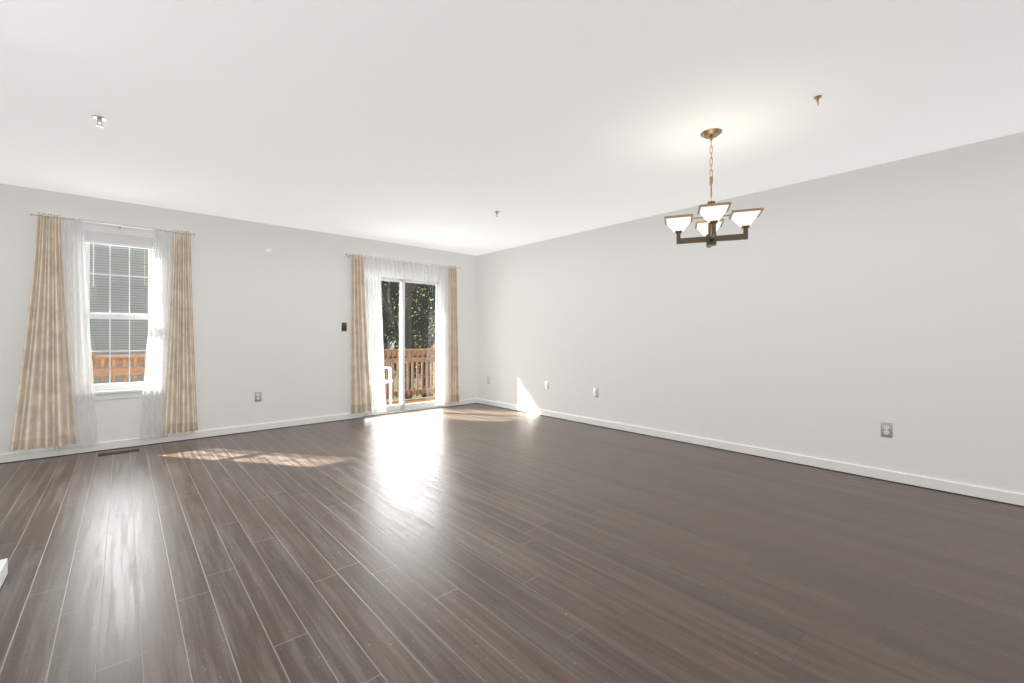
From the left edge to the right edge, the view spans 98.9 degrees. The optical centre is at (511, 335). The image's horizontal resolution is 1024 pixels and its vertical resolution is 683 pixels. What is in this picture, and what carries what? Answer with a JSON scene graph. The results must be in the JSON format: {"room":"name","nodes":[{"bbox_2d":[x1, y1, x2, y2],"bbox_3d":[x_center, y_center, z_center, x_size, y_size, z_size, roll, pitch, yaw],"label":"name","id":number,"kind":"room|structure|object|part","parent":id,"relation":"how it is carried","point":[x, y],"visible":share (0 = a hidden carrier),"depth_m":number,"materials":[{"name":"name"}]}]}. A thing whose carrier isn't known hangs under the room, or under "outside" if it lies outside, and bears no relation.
{"room":"empty living room","nodes":[
{"label":"empty living room","id":0,"kind":"room"},
{"bbox_2d":[0,183,476,453],"bbox_3d":[-3.450,-0.053,5.000,7.820,2.620,0.160,0,0,-42],"label":"wall","id":1,"kind":"structure","parent":0,"point":[268,327],"depth_m":5.17,"materials":[{"name":"paint"}]},
{"bbox_2d":[9,212,197,451],"bbox_3d":[-3.963,-0.035,4.359,1.364,2.205,0.118,0,0,-42],"label":"window curtains","id":2,"kind":"object","parent":1,"relation":"hanging from","point":[44,416],"visible":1,"depth_m":4.18,"materials":[{"name":"beige fabric"}]},
{"bbox_3d":[-3.936,-1.098,4.403,1.232,0.050,0.088,0,0,-42],"label":"rod","id":3,"kind":"part","parent":2,"relation":"part of","materials":[{"name":"silver metal"}]},
{"bbox_2d":[77,391,157,399],"bbox_3d":[-3.965,0.604,4.428,0.610,0.057,0.012,0,0,-42],"label":"apron","id":4,"kind":"object","parent":1,"relation":"attached to","point":[117,395],"visible":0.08,"depth_m":4.42,"materials":[{"name":"white wood"}]},
{"bbox_2d":[76,388,159,395],"bbox_3d":[-3.974,0.561,4.438,0.640,0.028,0.085,0,0,-42],"label":"window sill","id":5,"kind":"structure","parent":1,"relation":"attached to","point":[117,391],"depth_m":4.40,"materials":[{"name":"white wood"}]},
{"bbox_2d":[81,239,155,391],"bbox_3d":[-4.035,-0.268,4.508,0.570,1.630,0.100,0,0,-42],"label":"window","id":6,"kind":"structure","parent":1,"relation":"in","point":[97,315],"depth_m":4.48,"materials":[{"name":"white plastic"}]},
{"bbox_2d":[81,225,154,286],"bbox_3d":[-3.982,-0.782,4.447,0.566,0.599,0.050,0,0,-42],"label":"window blind","id":7,"kind":"object","parent":6,"relation":"attached to","point":[115,237],"visible":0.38,"depth_m":4.42,"materials":[{"name":"white plastic"}]},
{"bbox_2d":[0,413,362,463],"bbox_3d":[-4.140,1.096,4.271,5.500,0.082,0.014,0,0,-42],"label":"baseboard","id":8,"kind":"structure","parent":1,"relation":"attached to","point":[25,455],"depth_m":4.69,"materials":[{"name":"white wood"}]},
{"bbox_2d":[255,392,260,401],"bbox_3d":[-3.042,0.727,5.249,0.070,0.115,0.009,0,0,-42],"label":"electrical outlet","id":9,"kind":"object","parent":1,"relation":"attached to","point":[257,396],"visible":1,"depth_m":5.24,"materials":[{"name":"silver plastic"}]},
{"bbox_2d":[342,323,346,330],"bbox_3d":[-2.268,-0.123,5.928,0.070,0.115,0.022,0,0,-42],"label":"light switch","id":10,"kind":"object","parent":1,"relation":"attached to","point":[344,326],"visible":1,"depth_m":5.93,"materials":[{"name":"brown metal"}]},
{"bbox_2d":[362,273,441,415],"bbox_3d":[-1.646,0.117,6.598,1.320,2.040,0.146,0,0,-42],"label":"door frame","id":11,"kind":"structure","parent":1,"relation":"attached to","point":[402,405],"depth_m":6.60,"materials":[{"name":"white plastic"}]},
{"bbox_2d":[362,406,442,416],"bbox_3d":[-1.651,1.130,6.604,1.320,0.054,0.170,0,0,-42],"label":"threshold","id":12,"kind":"object","parent":1,"relation":"attached to","point":[384,413],"visible":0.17,"depth_m":6.47,"materials":[{"name":"wood"}]},
{"bbox_2d":[345,253,461,413],"bbox_3d":[-1.542,-0.021,6.511,1.892,2.215,0.114,0,0,-42],"label":"curtains","id":13,"kind":"object","parent":1,"relation":"hanging from","point":[362,398],"visible":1,"depth_m":6.20,"materials":[{"name":"beige fabric"}]},
{"bbox_3d":[-1.550,-1.088,6.521,1.892,0.050,0.088,0,0,-42],"label":"rod","id":14,"kind":"part","parent":13,"relation":"part of","materials":[{"name":"silver metal"}]},
{"bbox_2d":[443,398,476,406],"bbox_3d":[-0.842,1.093,7.199,0.680,0.077,0.014,0,0,-42],"label":"baseboard","id":15,"kind":"structure","parent":1,"relation":"attached to","point":[466,401],"depth_m":7.21,"materials":[{"name":"white wood"}]},
{"bbox_2d":[0,403,1023,682],"bbox_3d":[-0.469,1.197,1.522,7.660,0.120,9.000,0,0,-42],"label":"floor","id":16,"kind":"structure","parent":0,"point":[474,543],"depth_m":2.18,"materials":[{"name":"brown wood"}]},
{"bbox_2d":[98,449,138,455],"bbox_3d":[-3.833,1.135,4.272,0.300,0.004,0.100,0,0,-42],"label":"floor vent","id":17,"kind":"object","parent":16,"relation":"in","point":[117,452],"visible":1,"depth_m":4.26,"materials":[{"name":"brown metal"}]},
{"bbox_2d":[0,0,1023,255],"bbox_3d":[-0.409,-1.438,1.576,7.820,0.150,9.320,0,0,-42],"label":"ceiling","id":18,"kind":"structure","parent":0,"point":[444,124],"depth_m":2.56,"materials":[{"name":"paint"}]},
{"bbox_2d":[92,115,106,127],"bbox_3d":[-2.579,-1.336,2.739,0.072,0.054,0.072,0,0,-42],"label":"sprinkler","id":19,"kind":"object","parent":18,"relation":"attached to","point":[99,119],"visible":1,"depth_m":2.73,"materials":[{"name":"silver metal"}]},
{"bbox_2d":[664,128,763,247],"bbox_3d":[1.336,-0.986,2.938,0.544,0.755,0.544,0,0,-25],"label":"chandelier","id":20,"kind":"object","parent":18,"relation":"hanging from","point":[711,212],"visible":1,"depth_m":2.90,"materials":[{"name":"white glass"}]},
{"bbox_2d":[814,95,821,105],"bbox_3d":[1.742,-1.338,2.496,0.040,0.051,0.040,0,0,-42],"label":"sprinkler","id":21,"kind":"object","parent":18,"relation":"attached to","point":[817,97],"visible":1,"depth_m":2.49,"materials":[{"name":"gold metal"}]},
{"bbox_2d":[477,132,1023,493],"bbox_3d":[2.508,-0.053,4.059,0.160,2.620,9.160,0,0,-42],"label":"wall","id":22,"kind":"structure","parent":0,"point":[840,317],"depth_m":3.82,"materials":[{"name":"paint"}]},
{"bbox_2d":[545,381,548,388],"bbox_3d":[0.492,0.697,6.201,0.009,0.115,0.070,0,0,-42],"label":"electrical outlet","id":23,"kind":"object","parent":22,"relation":"attached to","point":[546,384],"visible":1,"depth_m":6.19,"materials":[{"name":"white plastic"}]},
{"bbox_2d":[594,388,597,396],"bbox_3d":[1.063,0.717,5.558,0.009,0.115,0.070,0,0,-42],"label":"electrical outlet","id":24,"kind":"object","parent":22,"relation":"attached to","point":[595,392],"visible":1,"depth_m":5.55,"materials":[{"name":"white plastic"}]},
{"bbox_2d":[477,398,1023,506],"bbox_3d":[2.394,1.096,4.056,0.014,0.082,8.986,0,0,-42],"label":"baseboard","id":25,"kind":"structure","parent":22,"relation":"attached to","point":[974,491],"depth_m":3.83,"materials":[{"name":"white wood"}]},
{"bbox_2d":[881,422,891,437],"bbox_3d":[2.942,0.737,3.441,0.009,0.115,0.070,0,0,-42],"label":"electrical outlet","id":26,"kind":"object","parent":22,"relation":"attached to","point":[886,429],"visible":1,"depth_m":3.44,"materials":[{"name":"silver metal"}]},
{"bbox_3d":[-1.266,-0.113,0.263,0.675,2.500,4.175,0,0,-42],"label":"wall","id":27,"kind":"structure","parent":0,"visible":0},
{"bbox_2d":[0,558,7,587],"bbox_3d":[-1.013,1.093,0.505,0.025,0.077,4.200,0,0,-42],"label":"baseboard","id":28,"kind":"structure","parent":27,"relation":"attached to","point":[3,568],"depth_m":2.02,"materials":[{"name":"white wood"}]},
{"label":"outside","id":29,"kind":"structure","parent":0,"visible":0},
{"bbox_2d":[392,369,421,400],"bbox_3d":[-13.871,4.137,22.386,120.000,0.200,120.000,0,0,-42],"label":"ground","id":30,"kind":"structure","parent":29,"point":[395,388],"depth_m":35.72,"materials":[{"name":"green plant"}]},
{"bbox_2d":[366,280,417,399],"bbox_3d":[-3.436,0.235,12.461,2.451,7.610,3.136,0,0,-42],"label":"trunk","id":31,"kind":"object","parent":30,"relation":"on","point":[407,316],"depth_m":12.59,"materials":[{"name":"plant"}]},
{"bbox_2d":[365,281,435,396],"bbox_3d":[-2.934,-2.664,12.911,5.308,9.084,6.152,0,0,-42],"label":"tree","id":32,"kind":"object","parent":31,"relation":"attached to","point":[392,310],"depth_m":12.72,"materials":[{"name":"green plant"}]},
{"bbox_2d":[374,396,435,405],"bbox_3d":[-2.889,2.597,6.402,8.000,2.880,1.170,0,0,-42],"label":"deck","id":33,"kind":"object","parent":30,"relation":"on","point":[425,399],"depth_m":7.86,"materials":[{"name":"brown wood"}]},
{"bbox_2d":[90,345,435,398],"bbox_3d":[-3.236,0.667,6.792,8.090,0.980,0.115,0,0,-42],"label":"deck railing","id":34,"kind":"object","parent":33,"relation":"on","point":[98,359],"depth_m":7.71,"materials":[{"name":"brown wood"}]},
{"bbox_2d":[368,355,392,404],"bbox_3d":[-2.232,0.717,7.018,0.460,0.880,0.480,0,0,13],"label":"outdoor chair","id":35,"kind":"object","parent":33,"relation":"on","point":[390,382],"depth_m":7.16,"materials":[{"name":"white plastic"}]},
{"bbox_2d":[422,366,429,396],"bbox_3d":[-3.518,-0.641,19.116,4.087,9.361,3.464,0,0,-42],"label":"trunk","id":36,"kind":"object","parent":30,"relation":"on","point":[424,372],"depth_m":19.18,"materials":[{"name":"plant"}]},
{"bbox_2d":[390,284,431,373],"bbox_3d":[-3.517,-3.140,19.569,6.244,9.567,6.036,0,0,-42],"label":"tree","id":37,"kind":"object","parent":36,"relation":"attached to","point":[425,312],"depth_m":17.56,"materials":[{"name":"green plant"}]},
{"bbox_2d":[430,285,435,396],"bbox_3d":[-2.657,-0.430,15.441,3.312,8.940,3.319,0,0,-42],"label":"trunk","id":38,"kind":"object","parent":30,"relation":"on","point":[433,310],"depth_m":15.09,"materials":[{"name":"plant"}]},
{"bbox_2d":[374,280,435,388],"bbox_3d":[-2.664,-3.128,15.770,5.375,10.039,5.921,0,0,-42],"label":"tree","id":39,"kind":"object","parent":38,"relation":"attached to","point":[427,302],"depth_m":14.95,"materials":[{"name":"green plant"}]},
{"bbox_3d":[-13.701,0.437,11.840,18.250,7.200,8.000,0,0,-42],"label":"house","id":40,"kind":"object","parent":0,"visible":0},
{"bbox_2d":[90,243,387,401],"bbox_3d":[-11.039,0.437,8.841,18.250,7.200,0.012,0,0,-42],"label":"house siding","id":41,"kind":"object","parent":40,"relation":"attached to","point":[118,288],"depth_m":10.39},
{"bbox_2d":[387,281,389,400],"bbox_3d":[-10.844,0.347,8.847,18.550,7.380,0.430,0,0,-42],"label":"trim","id":42,"kind":"structure","parent":40,"relation":"attached to","point":[388,294],"depth_m":14.89,"materials":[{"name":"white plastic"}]},
{"bbox_3d":[-6.772,-0.497,14.702,3.474,9.074,1.710,0,0,-42],"label":"trunk","id":43,"kind":"object","parent":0,"visible":0},
{"bbox_2d":[366,281,392,302],"bbox_3d":[-6.702,-2.898,14.278,5.116,9.722,5.045,0,0,-42],"label":"tree","id":44,"kind":"object","parent":43,"relation":"attached to","point":[386,286],"depth_m":14.78,"materials":[{"name":"green plant"}]}
]}

